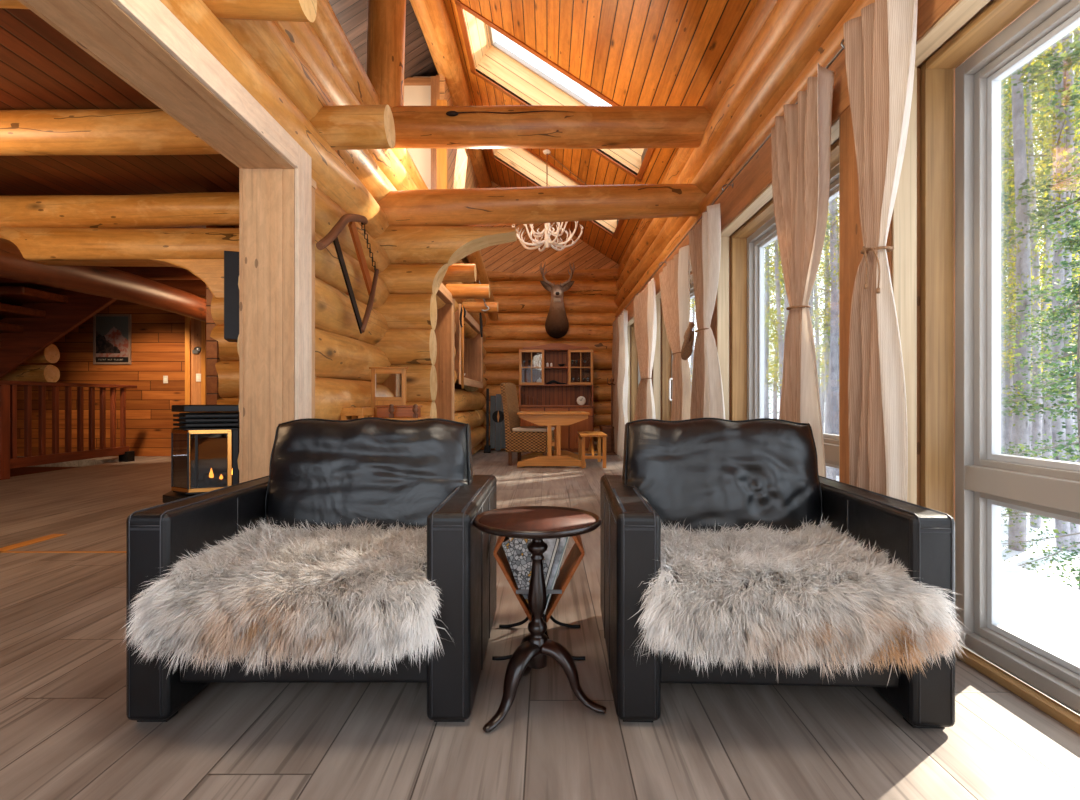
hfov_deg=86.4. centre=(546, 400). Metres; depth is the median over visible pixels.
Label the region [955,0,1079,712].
window
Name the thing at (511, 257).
wall
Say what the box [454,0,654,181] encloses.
window
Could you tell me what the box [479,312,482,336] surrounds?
iron hook
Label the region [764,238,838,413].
tree
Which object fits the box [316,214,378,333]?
tool
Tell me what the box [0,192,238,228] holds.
log
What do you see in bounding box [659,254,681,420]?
drape
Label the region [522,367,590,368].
shelf
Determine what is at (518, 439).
wicker chair
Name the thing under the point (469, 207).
tie beam
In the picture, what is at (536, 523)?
table
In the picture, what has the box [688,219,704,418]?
drape
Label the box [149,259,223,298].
trim
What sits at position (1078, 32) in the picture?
pine tree
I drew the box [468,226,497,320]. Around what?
brace
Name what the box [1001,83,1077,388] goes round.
tree
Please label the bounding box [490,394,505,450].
toboggan
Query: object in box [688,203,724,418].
curtain
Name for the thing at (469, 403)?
wall
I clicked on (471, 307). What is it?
log
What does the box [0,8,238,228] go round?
ceiling
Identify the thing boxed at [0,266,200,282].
log
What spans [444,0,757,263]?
ceiling
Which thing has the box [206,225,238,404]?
wall
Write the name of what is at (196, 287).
log
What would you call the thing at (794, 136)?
drape
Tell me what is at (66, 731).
floor
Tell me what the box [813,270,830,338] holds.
tree
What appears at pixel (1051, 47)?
pine tree
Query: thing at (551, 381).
duck decoy
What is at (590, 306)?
wall
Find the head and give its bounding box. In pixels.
[539,262,574,337]
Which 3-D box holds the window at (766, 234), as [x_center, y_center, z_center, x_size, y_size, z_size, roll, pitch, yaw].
[1.610,-0.177,3.570,0.100,2.185,1.840,0,0,0]
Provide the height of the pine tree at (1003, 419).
11.704 m
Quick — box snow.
[836,476,1079,661]
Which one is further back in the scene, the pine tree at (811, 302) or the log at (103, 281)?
the pine tree at (811, 302)
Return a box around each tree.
[690,297,696,389]
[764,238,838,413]
[764,241,826,375]
[764,242,780,358]
[764,244,781,359]
[764,245,783,417]
[764,249,783,418]
[764,257,824,379]
[764,259,789,362]
[764,259,821,374]
[764,274,784,352]
[764,293,783,416]
[765,196,838,396]
[765,198,838,479]
[769,259,822,373]
[769,295,824,418]
[774,206,838,432]
[775,197,838,432]
[776,197,838,475]
[781,197,838,479]
[808,212,838,338]
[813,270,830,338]
[1001,26,1079,386]
[1001,27,1079,528]
[1001,30,1079,551]
[1001,31,1079,534]
[1001,33,1079,459]
[1001,33,1079,552]
[1001,42,1079,454]
[1001,42,1079,551]
[1001,67,1079,461]
[1001,69,1051,323]
[1001,77,1058,425]
[1001,82,1045,454]
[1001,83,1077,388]
[1001,218,1079,589]
[1003,33,1073,348]
[1003,47,1073,299]
[1003,60,1049,456]
[1003,83,1046,455]
[1003,121,1015,324]
[1004,65,1050,342]
[1004,92,1043,349]
[1005,52,1048,377]
[1007,27,1079,461]
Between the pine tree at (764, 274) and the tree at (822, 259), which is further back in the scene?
the tree at (822, 259)
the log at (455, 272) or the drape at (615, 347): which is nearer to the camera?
the log at (455, 272)
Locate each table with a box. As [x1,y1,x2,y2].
[473,506,605,731]
[517,411,589,467]
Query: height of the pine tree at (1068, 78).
11.704 m
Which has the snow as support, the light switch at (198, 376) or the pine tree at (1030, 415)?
the pine tree at (1030, 415)
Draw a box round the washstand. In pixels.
[369,367,430,419]
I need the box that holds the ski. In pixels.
[484,388,490,452]
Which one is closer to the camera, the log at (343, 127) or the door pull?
the log at (343, 127)
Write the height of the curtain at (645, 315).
2.331 m
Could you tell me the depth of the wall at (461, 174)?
8.21 m
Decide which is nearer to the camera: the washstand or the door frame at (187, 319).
the washstand
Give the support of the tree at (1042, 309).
on the snow
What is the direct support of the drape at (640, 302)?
hanging from the curtain at (645, 315)
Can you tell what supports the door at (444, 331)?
in the wall at (469, 403)
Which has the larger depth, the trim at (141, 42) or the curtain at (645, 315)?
the curtain at (645, 315)
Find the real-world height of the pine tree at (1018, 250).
7.152 m
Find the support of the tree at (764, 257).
on the snow
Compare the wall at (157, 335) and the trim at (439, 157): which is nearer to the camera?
the trim at (439, 157)
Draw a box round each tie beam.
[377,184,706,226]
[390,105,712,148]
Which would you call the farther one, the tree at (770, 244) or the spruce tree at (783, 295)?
the spruce tree at (783, 295)
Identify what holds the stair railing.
on the floor
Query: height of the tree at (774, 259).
12.767 m
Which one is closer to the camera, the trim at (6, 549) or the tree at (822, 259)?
the trim at (6, 549)
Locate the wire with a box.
[613,48,843,322]
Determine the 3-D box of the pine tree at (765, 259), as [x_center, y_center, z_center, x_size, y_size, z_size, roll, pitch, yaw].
[6.950,-4.345,16.623,2.144,13.525,2.729,0,0,-38]
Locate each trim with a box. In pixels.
[0,534,125,552]
[18,0,315,482]
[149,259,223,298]
[404,75,447,188]
[627,0,1079,733]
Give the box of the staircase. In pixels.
[0,283,117,377]
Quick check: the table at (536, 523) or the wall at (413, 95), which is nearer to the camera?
the table at (536, 523)
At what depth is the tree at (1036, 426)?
8.62 m
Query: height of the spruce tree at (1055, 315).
3.841 m
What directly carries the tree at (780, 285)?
on the snow
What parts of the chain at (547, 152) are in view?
cord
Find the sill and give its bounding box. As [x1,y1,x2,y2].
[958,642,1079,715]
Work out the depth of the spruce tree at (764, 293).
46.82 m
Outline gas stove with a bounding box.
[163,251,238,502]
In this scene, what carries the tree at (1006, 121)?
on the snow
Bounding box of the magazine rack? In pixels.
[492,535,584,659]
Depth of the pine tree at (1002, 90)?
9.52 m
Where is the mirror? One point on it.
(387, 385)
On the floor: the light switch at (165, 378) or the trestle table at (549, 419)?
the trestle table at (549, 419)
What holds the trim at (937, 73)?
attached to the wall at (756, 176)
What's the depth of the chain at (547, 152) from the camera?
8.15 m
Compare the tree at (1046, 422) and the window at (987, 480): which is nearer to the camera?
the window at (987, 480)
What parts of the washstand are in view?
mirror frame, post, lid, post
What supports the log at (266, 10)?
attached to the wall at (293, 70)
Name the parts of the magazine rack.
panel, panel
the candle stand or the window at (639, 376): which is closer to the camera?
the window at (639, 376)
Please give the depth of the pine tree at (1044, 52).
13.03 m
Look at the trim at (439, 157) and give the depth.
7.25 m
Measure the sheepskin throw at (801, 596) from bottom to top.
0.398 m
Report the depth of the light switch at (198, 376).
9.34 m
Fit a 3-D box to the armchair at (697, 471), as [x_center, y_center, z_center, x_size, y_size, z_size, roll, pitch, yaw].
[0.705,0.508,2.103,0.976,0.884,0.903,0,0,2]
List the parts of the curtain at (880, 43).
tie cord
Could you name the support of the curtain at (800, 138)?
hanging from the wire
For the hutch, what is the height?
2.020 m
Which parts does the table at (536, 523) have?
leg, leg, leg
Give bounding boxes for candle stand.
[606,378,616,454]
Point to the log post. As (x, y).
(386, 18)
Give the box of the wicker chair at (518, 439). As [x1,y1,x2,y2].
[500,383,554,465]
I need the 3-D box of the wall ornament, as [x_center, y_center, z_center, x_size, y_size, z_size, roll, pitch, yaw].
[-5.685,-0.828,9.332,0.130,0.115,0.025,0,0,0]
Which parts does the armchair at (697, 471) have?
arm, rail, arm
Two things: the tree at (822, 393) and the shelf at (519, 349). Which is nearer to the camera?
the shelf at (519, 349)
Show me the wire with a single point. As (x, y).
(841, 49)
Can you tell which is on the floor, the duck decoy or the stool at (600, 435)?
the stool at (600, 435)
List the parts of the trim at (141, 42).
casing post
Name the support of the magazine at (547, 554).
in the magazine rack
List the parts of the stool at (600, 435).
leg, leg, seat, leg, leg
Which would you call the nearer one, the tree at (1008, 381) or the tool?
the tool
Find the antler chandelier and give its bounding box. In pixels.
[512,221,582,251]
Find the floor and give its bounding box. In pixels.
[0,450,1079,799]
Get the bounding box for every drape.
[612,317,618,453]
[633,284,647,420]
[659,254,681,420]
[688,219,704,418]
[771,77,817,422]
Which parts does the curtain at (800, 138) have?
tie cord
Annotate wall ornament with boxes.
[192,347,200,353]
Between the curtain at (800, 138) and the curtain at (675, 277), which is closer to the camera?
the curtain at (800, 138)
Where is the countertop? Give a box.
[519,405,594,406]
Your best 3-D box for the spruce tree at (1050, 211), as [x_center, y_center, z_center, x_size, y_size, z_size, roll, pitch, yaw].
[6.332,-1.338,6.775,3.595,7.303,4.310,0,0,-11]
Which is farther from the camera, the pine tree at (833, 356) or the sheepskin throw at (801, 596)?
the pine tree at (833, 356)
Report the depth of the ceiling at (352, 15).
6.42 m
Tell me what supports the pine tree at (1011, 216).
on the snow
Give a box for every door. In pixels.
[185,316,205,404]
[434,283,454,420]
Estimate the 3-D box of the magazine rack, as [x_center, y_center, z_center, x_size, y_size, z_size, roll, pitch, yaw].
[-0.030,0.722,2.260,0.340,0.459,0.315,0,0,0]
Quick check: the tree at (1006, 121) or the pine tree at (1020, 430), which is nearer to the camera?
the pine tree at (1020, 430)
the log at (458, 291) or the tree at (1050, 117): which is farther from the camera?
the tree at (1050, 117)
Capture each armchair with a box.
[126,417,496,721]
[600,418,954,728]
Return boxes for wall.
[0,344,59,381]
[17,300,184,455]
[160,0,475,468]
[191,297,205,404]
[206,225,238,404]
[210,225,516,417]
[404,76,430,188]
[436,282,486,454]
[440,74,480,263]
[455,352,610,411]
[474,268,619,449]
[481,181,618,272]
[615,0,1039,519]
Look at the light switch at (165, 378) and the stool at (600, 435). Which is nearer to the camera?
the stool at (600, 435)
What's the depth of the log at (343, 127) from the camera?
3.64 m
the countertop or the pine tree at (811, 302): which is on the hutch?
the countertop
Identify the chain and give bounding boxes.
[543,149,586,185]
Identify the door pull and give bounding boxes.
[669,378,672,400]
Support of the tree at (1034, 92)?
on the snow
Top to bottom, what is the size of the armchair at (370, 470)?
0.885 m
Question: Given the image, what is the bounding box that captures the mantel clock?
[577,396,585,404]
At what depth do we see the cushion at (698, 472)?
2.18 m
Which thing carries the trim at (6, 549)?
on the floor
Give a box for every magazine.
[502,538,547,602]
[543,537,566,594]
[543,537,569,613]
[545,538,559,587]
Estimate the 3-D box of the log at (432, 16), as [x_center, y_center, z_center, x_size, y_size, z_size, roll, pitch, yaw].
[-1.244,-4.190,4.825,0.393,0.392,12.650,0,0,0]
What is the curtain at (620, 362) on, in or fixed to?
hanging from the wall at (756, 176)
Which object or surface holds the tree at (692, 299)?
on the snow
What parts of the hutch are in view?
panel, door, drawer, door, cornice, panel, drawer, door, door, drawer, door, panel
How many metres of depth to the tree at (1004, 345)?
11.08 m
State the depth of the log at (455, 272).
5.55 m
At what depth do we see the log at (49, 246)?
4.99 m
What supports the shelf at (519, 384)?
attached to the hutch
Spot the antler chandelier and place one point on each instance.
(547, 242)
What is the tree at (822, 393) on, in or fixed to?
on the snow
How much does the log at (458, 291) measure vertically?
0.175 m
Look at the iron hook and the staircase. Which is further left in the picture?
the staircase
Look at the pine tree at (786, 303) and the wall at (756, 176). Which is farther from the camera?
the pine tree at (786, 303)
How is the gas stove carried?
on the floor
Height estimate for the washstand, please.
1.205 m
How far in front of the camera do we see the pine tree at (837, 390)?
13.11 m
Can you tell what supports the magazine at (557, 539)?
in the magazine rack
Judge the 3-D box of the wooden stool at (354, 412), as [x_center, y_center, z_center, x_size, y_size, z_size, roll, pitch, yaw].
[-1.310,0.497,3.980,0.150,0.905,0.260,0,0,0]
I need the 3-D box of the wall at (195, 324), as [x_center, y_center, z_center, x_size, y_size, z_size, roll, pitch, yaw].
[-4.465,-0.470,9.650,2.730,2.840,0.600,0,0,0]
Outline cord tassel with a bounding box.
[681,322,694,359]
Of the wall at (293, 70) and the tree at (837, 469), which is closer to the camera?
the wall at (293, 70)
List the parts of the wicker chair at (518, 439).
leg, backrest, leg, seat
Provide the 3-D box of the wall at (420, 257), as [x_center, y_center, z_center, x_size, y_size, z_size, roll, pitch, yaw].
[-1.605,-0.305,5.170,2.650,2.529,0.376,0,0,0]
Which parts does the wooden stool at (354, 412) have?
seat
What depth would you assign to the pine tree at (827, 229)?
16.43 m
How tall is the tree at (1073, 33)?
13.898 m
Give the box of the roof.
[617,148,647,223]
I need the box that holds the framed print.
[93,314,130,363]
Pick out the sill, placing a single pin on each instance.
(964, 646)
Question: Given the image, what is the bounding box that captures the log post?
[367,0,405,107]
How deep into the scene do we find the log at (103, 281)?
6.00 m
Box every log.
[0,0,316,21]
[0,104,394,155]
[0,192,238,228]
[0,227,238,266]
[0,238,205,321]
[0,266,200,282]
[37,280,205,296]
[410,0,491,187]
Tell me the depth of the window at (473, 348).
10.00 m
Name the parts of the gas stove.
glass panel, door trim, glass panel, flue casing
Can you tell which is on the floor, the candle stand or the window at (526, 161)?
the candle stand
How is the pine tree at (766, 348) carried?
on the snow
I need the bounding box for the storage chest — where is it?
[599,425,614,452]
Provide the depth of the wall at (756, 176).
2.57 m
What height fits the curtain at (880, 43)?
2.410 m
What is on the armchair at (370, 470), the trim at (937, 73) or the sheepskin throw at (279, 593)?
the sheepskin throw at (279, 593)
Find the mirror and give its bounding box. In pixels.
[376,374,401,396]
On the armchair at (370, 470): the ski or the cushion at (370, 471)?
the cushion at (370, 471)
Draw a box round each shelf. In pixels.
[519,349,592,350]
[519,384,592,385]
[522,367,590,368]
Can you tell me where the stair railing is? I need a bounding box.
[0,380,136,479]
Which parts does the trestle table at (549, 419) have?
leg, leg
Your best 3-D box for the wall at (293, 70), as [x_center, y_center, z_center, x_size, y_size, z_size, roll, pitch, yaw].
[-1.559,-0.875,5.100,0.436,3.676,12.601,0,0,0]
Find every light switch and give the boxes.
[163,376,167,382]
[196,374,200,381]
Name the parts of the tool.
chain, handle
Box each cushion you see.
[266,419,472,532]
[622,419,821,535]
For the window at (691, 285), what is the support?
attached to the wall at (756, 176)
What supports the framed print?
attached to the wall at (157, 335)
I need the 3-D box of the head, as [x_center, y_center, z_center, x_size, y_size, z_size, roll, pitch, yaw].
[0.190,-1.874,10.692,0.662,1.351,0.752,0,0,0]
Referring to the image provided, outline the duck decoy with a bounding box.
[546,380,565,383]
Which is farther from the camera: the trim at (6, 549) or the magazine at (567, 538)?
the trim at (6, 549)
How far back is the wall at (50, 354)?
9.09 m
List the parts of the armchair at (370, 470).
arm, rail, arm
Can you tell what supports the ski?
on the floor
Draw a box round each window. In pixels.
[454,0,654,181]
[455,304,482,387]
[489,148,623,238]
[638,362,640,385]
[671,283,694,410]
[747,164,838,468]
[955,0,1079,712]
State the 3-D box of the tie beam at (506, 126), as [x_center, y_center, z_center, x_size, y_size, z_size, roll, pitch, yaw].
[0.070,-2.377,4.987,2.865,0.348,0.365,0,0,0]
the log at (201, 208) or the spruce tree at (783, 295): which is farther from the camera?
the spruce tree at (783, 295)
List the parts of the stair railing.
newel post, rail, rail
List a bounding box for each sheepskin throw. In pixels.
[118,517,453,676]
[629,514,965,684]
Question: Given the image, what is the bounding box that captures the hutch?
[519,343,594,452]
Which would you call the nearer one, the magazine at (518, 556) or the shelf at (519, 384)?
the magazine at (518, 556)
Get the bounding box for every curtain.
[612,309,628,457]
[633,278,656,420]
[659,245,690,420]
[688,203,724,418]
[771,63,834,476]
[843,0,917,501]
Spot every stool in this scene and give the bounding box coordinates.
[340,407,373,419]
[577,431,606,467]
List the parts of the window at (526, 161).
frame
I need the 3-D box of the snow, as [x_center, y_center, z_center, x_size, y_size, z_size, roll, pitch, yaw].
[23.365,1.933,22.000,43.270,1.937,56.000,0,0,0]
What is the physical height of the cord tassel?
0.331 m
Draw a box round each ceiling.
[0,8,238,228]
[328,0,437,79]
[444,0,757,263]
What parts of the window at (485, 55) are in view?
frame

